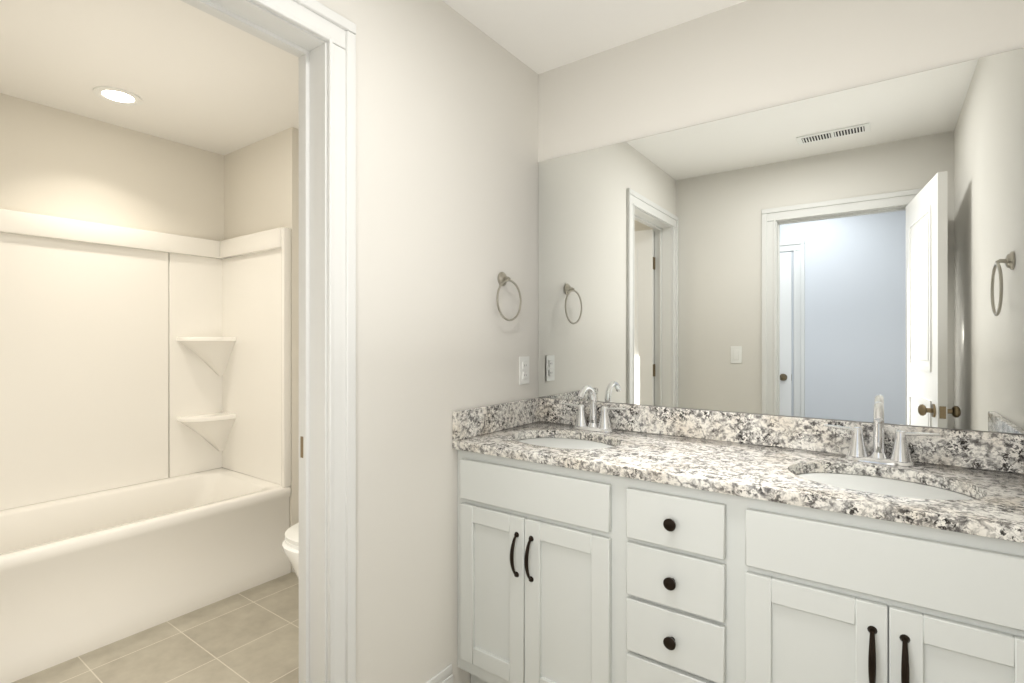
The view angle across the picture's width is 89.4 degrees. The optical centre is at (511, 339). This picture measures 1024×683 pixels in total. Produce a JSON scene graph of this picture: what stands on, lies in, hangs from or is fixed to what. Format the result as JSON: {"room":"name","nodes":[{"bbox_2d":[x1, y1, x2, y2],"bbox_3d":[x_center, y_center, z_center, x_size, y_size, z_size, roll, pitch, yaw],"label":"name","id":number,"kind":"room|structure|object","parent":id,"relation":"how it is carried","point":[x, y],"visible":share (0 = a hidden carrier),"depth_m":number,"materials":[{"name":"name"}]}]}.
{"room":"bathroom","nodes":[
{"label":"bathroom","id":0,"kind":"room"},
{"bbox_2d":[0,93,223,240],"bbox_3d":[-2.363,0.055,2.628,0.120,2.440,1.688,0,0,36],"label":"wall","id":1,"kind":"structure","parent":0,"point":[54,162],"depth_m":2.77,"materials":[{"name":"beige paint"}]},
{"bbox_2d":[12,572,298,682],"bbox_3d":[-0.711,1.325,1.710,4.035,0.100,2.120,0,0,36],"label":"floor","id":2,"kind":"structure","parent":0,"point":[251,635],"depth_m":2.13,"materials":[{"name":"beige tile"}]},
{"bbox_2d":[0,209,290,682],"bbox_3d":[-1.959,0.333,2.434,0.758,1.885,1.529,0,0,36],"label":"tub","id":3,"kind":"object","parent":2,"relation":"on","point":[145,429],"visible":1,"depth_m":2.69,"materials":[{"name":"white plastic"}]},
{"bbox_2d":[0,467,290,682],"bbox_3d":[-1.959,1.040,2.434,0.758,0.470,1.529,0,0,36],"label":"basin","id":4,"kind":"object","parent":3,"relation":"in","point":[82,572],"depth_m":2.38,"materials":[{"name":"white plastic"}]},
{"bbox_2d":[282,523,298,578],"bbox_3d":[-0.727,0.886,2.438,0.472,0.778,0.695,0,0,36],"label":"toilet","id":5,"kind":"object","parent":2,"relation":"on","point":[290,544],"visible":0.15,"depth_m":2.18,"materials":[{"name":"white ceramic"}]},
{"bbox_2d":[452,445,1023,682],"bbox_3d":[0.576,0.830,1.584,1.552,0.890,0.582,0,0,36],"label":"bathroom vanity","id":6,"kind":"object","parent":2,"relation":"on","point":[602,542],"depth_m":1.32,"materials":[{"name":"white paint"}]},
{"bbox_2d":[452,421,1023,536],"bbox_3d":[0.583,0.370,1.593,1.552,0.030,0.560,0,0,36],"label":"countertop","id":7,"kind":"structure","parent":6,"relation":"on","point":[694,460],"depth_m":1.42,"materials":[{"name":"stone"}]},
{"bbox_2d":[504,429,623,452],"bbox_3d":[0.188,0.457,1.854,0.471,0.167,0.376,0,0,36],"label":"sink","id":8,"kind":"object","parent":7,"relation":"in","point":[541,437],"depth_m":1.94,"materials":[{"name":"white ceramic"}]},
{"bbox_2d":[560,385,627,432],"bbox_3d":[0.293,0.265,2.000,0.273,0.179,0.139,0,0,36],"label":"faucet","id":9,"kind":"object","parent":7,"relation":"on","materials":[{"name":"silver metal"}]},
{"bbox_2d":[824,402,939,468],"bbox_3d":[1.038,0.265,1.466,0.273,0.179,0.139,0,0,36],"label":"faucet","id":10,"kind":"object","parent":7,"relation":"on","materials":[{"name":"silver metal"}]},
{"bbox_2d":[780,461,995,508],"bbox_3d":[0.934,0.457,1.319,0.470,0.167,0.376,0,0,36],"label":"sink","id":11,"kind":"object","parent":7,"relation":"in","point":[870,480],"depth_m":1.36,"materials":[{"name":"white ceramic"}]},
{"bbox_2d":[224,127,298,571],"bbox_3d":[-1.472,0.055,3.220,0.880,2.440,0.312,0,0,36],"label":"wall","id":12,"kind":"structure","parent":0,"point":[261,185],"depth_m":2.93,"materials":[{"name":"beige paint"}]},
{"bbox_2d":[0,0,746,154],"bbox_3d":[-1.109,-1.215,1.153,4.035,0.100,3.490,0,0,36],"label":"ceiling","id":13,"kind":"structure","parent":0,"point":[189,75],"depth_m":2.10,"materials":[{"name":"white paint"}]},
{"bbox_2d":[93,86,142,105],"bbox_3d":[-1.882,-1.160,2.475,0.190,0.008,0.190,0,0,36],"label":"recessed light","id":14,"kind":"object","parent":13,"relation":"in","point":[117,96],"visible":1,"depth_m":2.47,"materials":[{"name":"white plastic"}]},
{"bbox_2d":[316,0,537,682],"bbox_3d":[-0.456,0.055,1.581,0.120,2.440,1.795,0,0,36],"label":"wall","id":15,"kind":"structure","parent":0,"point":[446,164],"depth_m":1.72,"materials":[{"name":"white paint"}]},
{"bbox_2d":[181,0,355,682],"bbox_3d":[-0.766,0.191,1.147,0.159,2.169,0.898,0,0,36],"label":"door frame","id":16,"kind":"structure","parent":15,"relation":"attached to","point":[335,31],"depth_m":1.43,"materials":[{"name":"white paint"}]},
{"bbox_2d":[300,436,302,457],"bbox_3d":[-0.591,0.305,1.464,0.023,0.060,0.002,0,0,36],"label":"strike plate","id":17,"kind":"object","parent":16,"relation":"attached to","point":[301,446],"visible":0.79,"depth_m":1.47,"materials":[{"name":"gold metal"}]},
{"bbox_2d":[426,664,452,682],"bbox_3d":[-0.328,1.205,1.645,0.012,0.140,0.410,0,0,36],"label":"baseboard","id":18,"kind":"structure","parent":15,"relation":"attached to","point":[445,675],"depth_m":1.78,"materials":[{"name":"white paint"}]},
{"bbox_2d":[452,397,539,440],"bbox_3d":[-0.046,0.304,2.031,0.020,0.101,0.540,0,0,36],"label":"backsplash","id":19,"kind":"structure","parent":15,"relation":"attached to","point":[472,422],"depth_m":1.98,"materials":[{"name":"stone"}]},
{"bbox_2d":[496,272,521,320],"bbox_3d":[-0.024,-0.170,2.045,0.042,0.196,0.164,0,0,36],"label":"towel ring","id":20,"kind":"object","parent":15,"relation":"attached to","point":[503,279],"visible":1,"depth_m":2.04,"materials":[{"name":"silver metal"}]},
{"bbox_2d":[519,356,528,384],"bbox_3d":[0.053,0.130,2.182,0.008,0.117,0.072,0,0,36],"label":"electrical outlet","id":21,"kind":"object","parent":15,"relation":"attached to","point":[523,369],"visible":1,"depth_m":2.17,"materials":[{"name":"white plastic"}]},
{"bbox_2d":[538,0,1023,434],"bbox_3d":[0.831,0.055,1.837,1.675,2.440,0.120,0,0,36],"label":"wall","id":22,"kind":"structure","parent":0,"point":[747,56],"depth_m":1.77,"materials":[{"name":"white paint"}]},
{"bbox_2d":[538,48,1023,433],"bbox_3d":[0.740,-0.262,1.823,1.531,1.026,0.006,0,0,36],"label":"mirror","id":23,"kind":"object","parent":22,"relation":"attached to","point":[854,254],"visible":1,"depth_m":1.66,"materials":[{"name":"clear glass"}]},
{"bbox_2d":[540,397,1023,472],"bbox_3d":[0.740,0.304,1.813,1.552,0.101,0.020,0,0,36],"label":"backsplash","id":24,"kind":"structure","parent":22,"relation":"attached to","point":[971,449],"depth_m":1.68,"materials":[{"name":"stone"}]}
]}

